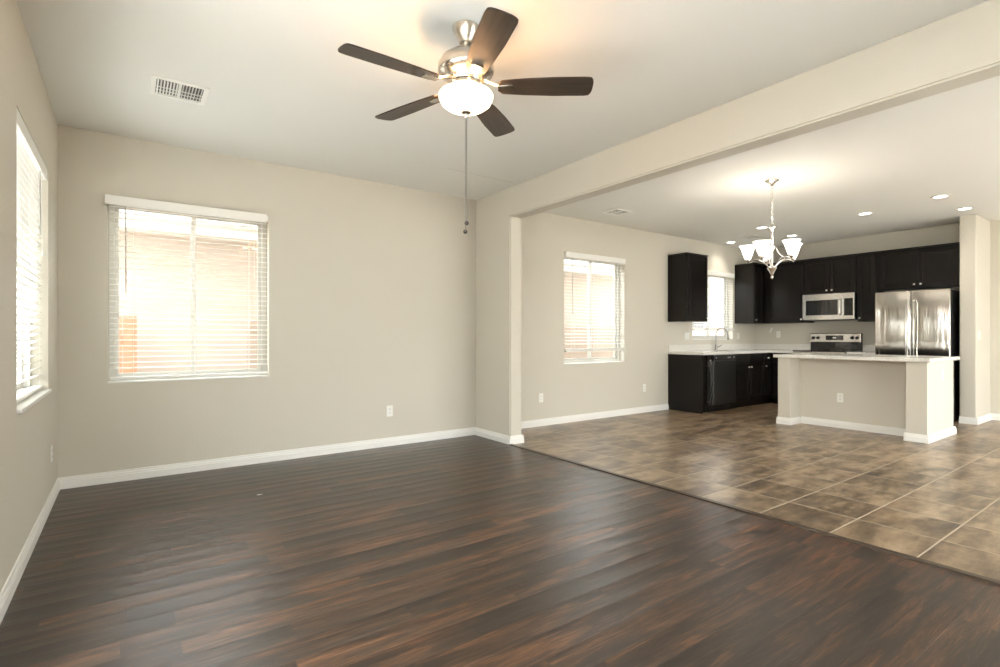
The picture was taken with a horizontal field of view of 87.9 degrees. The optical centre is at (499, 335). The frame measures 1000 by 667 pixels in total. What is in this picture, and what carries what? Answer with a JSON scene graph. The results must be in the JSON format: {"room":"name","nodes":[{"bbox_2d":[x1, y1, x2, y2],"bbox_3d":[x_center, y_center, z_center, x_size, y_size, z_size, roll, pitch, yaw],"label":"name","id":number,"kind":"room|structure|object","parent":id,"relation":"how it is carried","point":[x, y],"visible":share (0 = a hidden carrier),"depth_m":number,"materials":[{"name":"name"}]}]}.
{"room":"empty living room","nodes":[
{"label":"empty living room","id":0,"kind":"room"},
{"bbox_2d":[0,0,57,591],"bbox_3d":[-1.259,-0.218,0.881,0.160,2.740,7.300,0,0,-36],"label":"wall","id":1,"kind":"structure","parent":0,"point":[28,477],"depth_m":2.58,"materials":[{"name":"paint"}]},
{"bbox_2d":[0,478,59,623],"bbox_3d":[-1.183,1.108,0.926,0.016,0.088,7.284,0,0,-36],"label":"baseboard","id":2,"kind":"structure","parent":1,"relation":"attached to","point":[7,592],"depth_m":2.60,"materials":[{"name":"white wood"}]},
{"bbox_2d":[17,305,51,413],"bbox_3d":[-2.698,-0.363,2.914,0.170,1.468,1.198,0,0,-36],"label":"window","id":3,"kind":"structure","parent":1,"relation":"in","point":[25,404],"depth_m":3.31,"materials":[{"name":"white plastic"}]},
{"bbox_2d":[17,109,46,402],"bbox_3d":[-2.679,-0.380,2.927,0.076,1.444,1.192,0,0,-36],"label":"window blind","id":4,"kind":"object","parent":3,"relation":"attached to","point":[31,169],"visible":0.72,"depth_m":3.00,"materials":[{"name":"white plastic"}]},
{"bbox_2d":[50,445,52,462],"bbox_3d":[-3.078,0.807,3.564,0.008,0.114,0.070,0,0,-36],"label":"wall outlet","id":5,"kind":"object","parent":1,"relation":"attached to","point":[51,446],"visible":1,"depth_m":3.54,"materials":[{"name":"white plastic"}]},
{"bbox_2d":[58,125,753,477],"bbox_3d":[0.733,-0.218,6.899,10.410,2.740,0.160,0,0,-36],"label":"wall","id":6,"kind":"structure","parent":0,"point":[371,286],"depth_m":5.11,"materials":[{"name":"paint"}]},
{"bbox_2d":[108,204,268,382],"bbox_3d":[-2.640,-0.362,4.473,1.178,1.469,0.154,0,0,-36],"label":"window","id":7,"kind":"structure","parent":6,"relation":"in","point":[262,305],"depth_m":4.44,"materials":[{"name":"white plastic"}]},
{"bbox_2d":[105,194,268,379],"bbox_3d":[-2.602,-0.379,4.398,1.190,1.446,0.076,0,0,-36],"label":"window blind","id":8,"kind":"object","parent":7,"relation":"attached to","point":[109,199],"visible":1,"depth_m":4.32,"materials":[{"name":"white plastic"}]},
{"bbox_2d":[59,427,475,489],"bbox_3d":[-1.800,1.108,4.975,3.730,0.088,0.016,0,0,-36],"label":"baseboard","id":9,"kind":"structure","parent":6,"relation":"attached to","point":[68,482],"depth_m":4.63,"materials":[{"name":"white wood"}]},
{"bbox_2d":[387,405,392,416],"bbox_3d":[-1.156,0.787,5.441,0.070,0.114,0.008,0,0,-36],"label":"wall outlet","id":10,"kind":"object","parent":6,"relation":"attached to","point":[389,408],"visible":1,"depth_m":5.44,"materials":[{"name":"white plastic"}]},
{"bbox_2d":[539,393,542,401],"bbox_3d":[0.527,0.792,6.647,0.070,0.114,0.008,0,0,-36],"label":"wall outlet","id":11,"kind":"object","parent":6,"relation":"attached to","point":[540,394],"visible":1,"depth_m":6.65,"materials":[{"name":"white plastic"}]},
{"bbox_2d":[564,257,623,363],"bbox_3d":[1.290,-0.367,7.289,1.188,1.489,0.154,0,0,-36],"label":"window","id":12,"kind":"structure","parent":6,"relation":"in","point":[616,358],"depth_m":7.37,"materials":[{"name":"white plastic"}]},
{"bbox_2d":[564,251,625,351],"bbox_3d":[1.335,-0.453,7.219,1.184,1.329,0.076,0,0,-36],"label":"window blind","id":13,"kind":"object","parent":12,"relation":"attached to","point":[571,255],"visible":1,"depth_m":7.17,"materials":[{"name":"white plastic"}]},
{"bbox_2d":[521,404,668,428],"bbox_3d":[1.246,1.108,7.158,3.445,0.088,0.016,0,0,-36],"label":"baseboard","id":14,"kind":"structure","parent":6,"relation":"attached to","point":[588,416],"depth_m":7.15,"materials":[{"name":"white wood"}]},
{"bbox_2d":[668,252,707,321],"bbox_3d":[2.969,-0.747,8.165,0.540,1.048,0.382,0,0,-36],"label":"upper cabinet","id":15,"kind":"object","parent":6,"relation":"attached to","point":[687,272],"visible":1,"depth_m":8.02,"materials":[{"name":"brown wood"}]},
{"bbox_2d":[693,275,727,339],"bbox_3d":[3.619,-0.517,8.958,1.198,1.159,0.154,0,0,-36],"label":"window","id":16,"kind":"structure","parent":6,"relation":"in","point":[706,336],"depth_m":9.26,"materials":[{"name":"grey plastic"}]},
{"bbox_2d":[693,271,733,330],"bbox_3d":[3.663,-0.598,8.888,1.194,1.009,0.076,0,0,-36],"label":"window blind","id":17,"kind":"object","parent":16,"relation":"attached to","point":[713,273],"visible":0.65,"depth_m":8.94,"materials":[{"name":"white plastic"}]},
{"bbox_2d":[668,344,810,350],"bbox_3d":[3.979,0.192,8.514,2.588,0.100,0.994,0,0,-36],"label":"backsplash","id":18,"kind":"structure","parent":6,"relation":"attached to","point":[700,347],"depth_m":9.04,"materials":[{"name":"white stone"}]},
{"bbox_2d":[735,263,765,323],"bbox_3d":[4.580,-0.747,9.319,0.673,1.048,0.382,0,0,-36],"label":"upper cabinet","id":19,"kind":"object","parent":6,"relation":"attached to","point":[748,277],"visible":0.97,"depth_m":9.12,"materials":[{"name":"brown wood"}]},
{"bbox_2d":[0,435,999,666],"bbox_3d":[0.289,1.212,1.880,3.920,0.120,7.520,0,0,-36],"label":"floor","id":20,"kind":"structure","parent":0,"point":[472,550],"depth_m":2.42,"materials":[{"name":"brown wood"}]},
{"bbox_2d":[509,444,999,585],"bbox_3d":[2.037,1.147,2.814,0.054,0.009,6.600,0,0,-36],"label":"trim","id":21,"kind":"structure","parent":20,"relation":"on","point":[909,557],"depth_m":3.11,"materials":[{"name":"brown wood"}]},
{"bbox_2d":[16,0,999,250],"bbox_3d":[2.947,-1.663,3.896,10.590,0.150,7.700,0,0,-36],"label":"ceiling","id":22,"kind":"structure","parent":0,"point":[282,91],"depth_m":3.47,"materials":[{"name":"paint"}]},
{"bbox_2d":[150,74,209,105],"bbox_3d":[-2.070,-1.580,3.352,0.310,0.014,0.290,0,0,-36],"label":"ceiling vent","id":23,"kind":"object","parent":22,"relation":"in","point":[161,86],"visible":1,"depth_m":3.34,"materials":[{"name":"white plastic"}]},
{"bbox_2d":[338,7,593,233],"bbox_3d":[-0.215,-1.056,2.640,1.213,1.063,1.268,0,0,-36],"label":"ceiling fan","id":24,"kind":"object","parent":22,"relation":"hanging from","point":[466,67],"visible":1,"depth_m":2.59,"materials":[{"name":"brown wood"}]},
{"bbox_2d":[601,208,632,215],"bbox_3d":[1.496,-1.583,6.633,0.300,0.010,0.260,0,0,-36],"label":"ceiling vent","id":25,"kind":"object","parent":22,"relation":"in","point":[616,211],"visible":1,"depth_m":6.63,"materials":[{"name":"white plastic"}]},
{"bbox_2d":[738,235,761,239],"bbox_3d":[4.009,-1.583,8.311,0.300,0.010,0.260,0,0,-36],"label":"ceiling vent","id":26,"kind":"object","parent":22,"relation":"in","point":[747,237],"visible":1,"depth_m":8.31,"materials":[{"name":"white plastic"}]},
{"bbox_2d":[755,226,767,228],"bbox_3d":[3.833,-1.584,7.595,0.184,0.008,0.184,0,0,-36],"label":"recessed light","id":27,"kind":"object","parent":22,"relation":"in","point":[760,227],"visible":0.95,"depth_m":7.58,"materials":[{"name":"white plastic"}]},
{"bbox_2d":[739,178,802,278],"bbox_3d":[2.756,-1.083,5.266,0.580,1.009,0.592,0,0,-36],"label":"chandelier","id":28,"kind":"object","parent":22,"relation":"hanging from","point":[765,252],"visible":1,"depth_m":5.25,"materials":[{"name":"white glass"}]},
{"bbox_2d":[856,212,873,214],"bbox_3d":[4.729,-1.584,6.723,0.184,0.008,0.184,0,0,-36],"label":"recessed light","id":29,"kind":"object","parent":22,"relation":"in","point":[862,213],"visible":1,"depth_m":6.71,"materials":[{"name":"white plastic"}]},
{"bbox_2d":[930,194,950,198],"bbox_3d":[5.009,-1.584,5.903,0.184,0.008,0.184,0,0,-36],"label":"recessed light","id":30,"kind":"object","parent":22,"relation":"in","point":[943,195],"visible":1,"depth_m":5.89,"materials":[{"name":"white plastic"}]},
{"bbox_2d":[955,207,974,210],"bbox_3d":[5.789,-1.584,6.462,0.184,0.008,0.184,0,0,-36],"label":"recessed light","id":31,"kind":"object","parent":22,"relation":"in","point":[962,208],"visible":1,"depth_m":6.45,"materials":[{"name":"white plastic"}]},
{"bbox_2d":[476,0,999,435],"bbox_3d":[1.903,-0.217,3.148,0.160,2.739,7.298,0,0,-36],"label":"wall","id":32,"kind":"structure","parent":0,"point":[960,49],"depth_m":3.68,"materials":[{"name":"paint"}]},
{"bbox_2d":[475,427,523,443],"bbox_3d":[-0.016,1.108,5.825,0.192,0.088,0.680,0,0,-36],"label":"baseboard","id":33,"kind":"structure","parent":32,"relation":"attached to","point":[506,439],"depth_m":5.64,"materials":[{"name":"white wood"}]},
{"bbox_2d":[515,402,999,579],"bbox_3d":[4.552,1.212,4.936,6.570,0.120,7.520,0,0,-36],"label":"floor tile","id":34,"kind":"structure","parent":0,"point":[938,501],"depth_m":4.45,"materials":[{"name":"tile"}]},
{"bbox_2d":[668,354,710,413],"bbox_3d":[2.919,0.718,7.966,0.213,0.868,0.648,0,0,-36],"label":"base cabinet","id":35,"kind":"object","parent":34,"relation":"on","point":[689,376],"visible":0.98,"depth_m":7.86,"materials":[{"name":"brown wood"}]},
{"bbox_2d":[707,354,735,411],"bbox_3d":[3.266,0.717,8.192,0.602,0.862,0.628,0,0,-36],"label":"dishwasher","id":36,"kind":"object","parent":34,"relation":"on","point":[723,366],"visible":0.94,"depth_m":7.93,"materials":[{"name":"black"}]},
{"bbox_2d":[730,353,762,407],"bbox_3d":[3.872,0.718,8.649,0.900,0.868,0.648,0,0,-36],"label":"base cabinet","id":37,"kind":"object","parent":34,"relation":"on","point":[749,367],"visible":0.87,"depth_m":8.41,"materials":[{"name":"brown wood"}]},
{"bbox_2d":[759,353,772,403],"bbox_3d":[4.585,0.718,9.160,0.851,0.868,0.648,0,0,-36],"label":"base cabinet","id":38,"kind":"object","parent":34,"relation":"on","point":[767,398],"visible":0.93,"depth_m":8.76,"materials":[{"name":"brown wood"}]},
{"bbox_2d":[668,344,810,354],"bbox_3d":[3.979,0.212,8.514,2.588,0.140,0.994,0,0,-36],"label":"countertop","id":39,"kind":"structure","parent":38,"relation":"on","point":[702,349],"depth_m":8.74,"materials":[{"name":"white stone"}]},
{"bbox_2d":[715,328,729,349],"bbox_3d":[3.758,0.049,8.794,0.251,0.384,0.065,0,0,2],"label":"kitchen faucet","id":40,"kind":"object","parent":39,"relation":"on","point":[716,346],"visible":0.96,"depth_m":8.78,"materials":[{"name":"silver metal"}]},
{"bbox_2d":[771,353,792,403],"bbox_3d":[4.943,0.718,8.835,0.648,0.868,0.393,0,0,-36],"label":"base cabinet","id":41,"kind":"object","parent":34,"relation":"on","point":[774,360],"visible":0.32,"depth_m":8.76,"materials":[{"name":"brown wood"}]},
{"bbox_2d":[793,333,862,353],"bbox_3d":[5.238,0.529,8.332,0.747,1.145,0.759,0,0,-36],"label":"range","id":42,"kind":"object","parent":34,"relation":"on","point":[842,343],"visible":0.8,"depth_m":8.43,"materials":[{"name":"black metal"}]},
{"bbox_2d":[793,350,858,351],"bbox_3d":[5.245,0.238,8.336,0.622,0.016,0.759,0,0,-36],"label":"cooktop","id":43,"kind":"object","parent":42,"relation":"in","point":[793,350],"depth_m":8.23,"materials":[{"name":"black glass"}]},
{"bbox_2d":[773,353,959,443],"bbox_3d":[4.529,0.697,6.500,1.085,0.910,1.650,0,0,-36],"label":"kitchen island","id":44,"kind":"object","parent":34,"relation":"on","point":[906,396],"visible":1,"depth_m":6.21,"materials":[{"name":"paint"}]},
{"bbox_2d":[837,393,842,401],"bbox_3d":[4.258,0.772,6.497,0.008,0.114,0.070,0,0,-36],"label":"wall outlet","id":45,"kind":"object","parent":44,"relation":"attached to","point":[839,395],"visible":1,"depth_m":6.50,"materials":[{"name":"white plastic"}]},
{"bbox_2d":[773,353,959,362],"bbox_3d":[4.529,0.262,6.500,1.085,0.040,1.650,0,0,-36],"label":"island countertop","id":46,"kind":"structure","parent":44,"relation":"on","point":[871,357],"depth_m":6.13,"materials":[{"name":"white stone"}]},
{"bbox_2d":[875,288,959,421],"bbox_3d":[5.919,0.263,7.330,0.798,1.779,0.840,0,0,-36],"label":"refrigerator","id":47,"kind":"object","parent":34,"relation":"on","point":[917,322],"visible":0.43,"depth_m":7.05,"materials":[{"name":"silver metal"}]},
{"bbox_3d":[5.615,0.718,7.897,0.647,0.868,0.375,0,0,-36],"label":"base cabinet","id":48,"kind":"object","parent":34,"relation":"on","visible":0},
{"bbox_2d":[847,345,874,353],"bbox_3d":[5.624,0.212,7.902,0.628,0.140,0.378,0,0,-36],"label":"countertop","id":49,"kind":"structure","parent":48,"relation":"on","point":[867,349],"depth_m":8.10,"materials":[{"name":"white stone"}]},
{"bbox_2d":[754,223,959,344],"bbox_3d":[5.730,-0.217,8.443,0.171,2.739,3.149,0,0,-36],"label":"wall","id":50,"kind":"structure","parent":0,"point":[790,333],"depth_m":8.46,"materials":[{"name":"paint"}]},
{"bbox_2d":[763,260,813,323],"bbox_3d":[4.985,-0.747,9.003,0.382,1.048,0.699,0,0,-36],"label":"upper cabinet","id":51,"kind":"object","parent":50,"relation":"attached to","point":[782,294],"visible":0.73,"depth_m":8.89,"materials":[{"name":"brown wood"}]},
{"bbox_2d":[804,254,856,294],"bbox_3d":[5.411,-0.975,8.409,0.382,0.593,0.760,0,0,-36],"label":"upper cabinet","id":52,"kind":"object","parent":50,"relation":"attached to","point":[833,274],"visible":0.96,"depth_m":8.29,"materials":[{"name":"brown wood"}]},
{"bbox_2d":[802,292,856,320],"bbox_3d":[5.374,-0.463,8.385,0.468,0.418,0.754,0,0,-36],"label":"microwave","id":53,"kind":"object","parent":52,"relation":"attached to","point":[835,306],"visible":0.98,"depth_m":8.25,"materials":[{"name":"silver metal"}]},
{"bbox_2d":[863,345,874,351],"bbox_3d":[5.872,0.192,8.079,0.020,0.100,0.378,0,0,-36],"label":"backsplash","id":54,"kind":"structure","parent":50,"relation":"attached to","point":[865,347],"depth_m":8.15,"materials":[{"name":"white stone"}]},
{"bbox_2d":[857,251,884,321],"bbox_3d":[5.710,-0.747,7.992,0.382,1.048,0.260,0,0,-36],"label":"upper cabinet","id":55,"kind":"object","parent":50,"relation":"attached to","point":[866,262],"visible":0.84,"depth_m":7.90,"materials":[{"name":"brown wood"}]},
{"bbox_2d":[877,242,959,291],"bbox_3d":[6.074,-0.977,7.485,0.382,0.588,0.985,0,0,-36],"label":"upper cabinet","id":56,"kind":"object","parent":50,"relation":"attached to","point":[937,266],"visible":0.93,"depth_m":7.37,"materials":[{"name":"brown wood"}]},
{"bbox_2d":[960,214,989,417],"bbox_3d":[6.423,-0.217,7.015,0.704,2.739,0.170,0,0,-36],"label":"wall","id":57,"kind":"structure","parent":0,"point":[974,229],"depth_m":6.83,"materials":[{"name":"paint"}]},
{"bbox_2d":[959,413,991,424],"bbox_3d":[6.415,1.108,6.999,0.705,0.088,0.186,0,0,-36],"label":"baseboard","id":58,"kind":"structure","parent":57,"relation":"attached to","point":[965,420],"depth_m":6.82,"materials":[{"name":"white wood"}]},
{"bbox_2d":[990,220,999,413],"bbox_3d":[7.989,-0.217,5.572,0.160,2.739,4.150,0,0,-36],"label":"wall","id":59,"kind":"structure","parent":0,"point":[995,224],"depth_m":7.11,"materials":[{"name":"paint"}]},
{"bbox_2d":[991,413,999,420],"bbox_3d":[7.940,1.108,5.491,0.016,0.088,4.075,0,0,-36],"label":"baseboard","id":60,"kind":"structure","parent":59,"relation":"attached to","point":[994,416],"depth_m":7.10,"materials":[{"name":"white wood"}]},
{"label":"outside","id":61,"kind":"structure","parent":0,"visible":0},
{"bbox_3d":[-4.186,1.352,18.715,75.000,0.100,24.700,0,0,-36],"label":"ground","id":62,"kind":"structure","parent":61,"visible":0},
{"bbox_2d":[119,316,136,372],"bbox_3d":[-4.850,0.502,6.286,0.740,1.500,0.070,0,0,-36],"label":"gate","id":63,"kind":"object","parent":62,"relation":"on","point":[125,326],"visible":0.14,"depth_m":6.42,"materials":[{"name":"brown wood"}]},
{"bbox_2d":[119,209,722,372],"bbox_3d":[-3.175,-0.497,11.553,20.900,3.597,6.720,0,0,-36],"label":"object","id":64,"kind":"structure","parent":62,"relation":"on","point":[233,307],"depth_m":7.39,"materials":[{"name":"paint"}]},
{"bbox_2d":[248,321,722,368],"bbox_3d":[3.460,0.551,11.738,16.700,1.499,0.150,0,0,-36],"label":"wall","id":65,"kind":"structure","parent":62,"relation":"on","point":[568,332],"depth_m":10.33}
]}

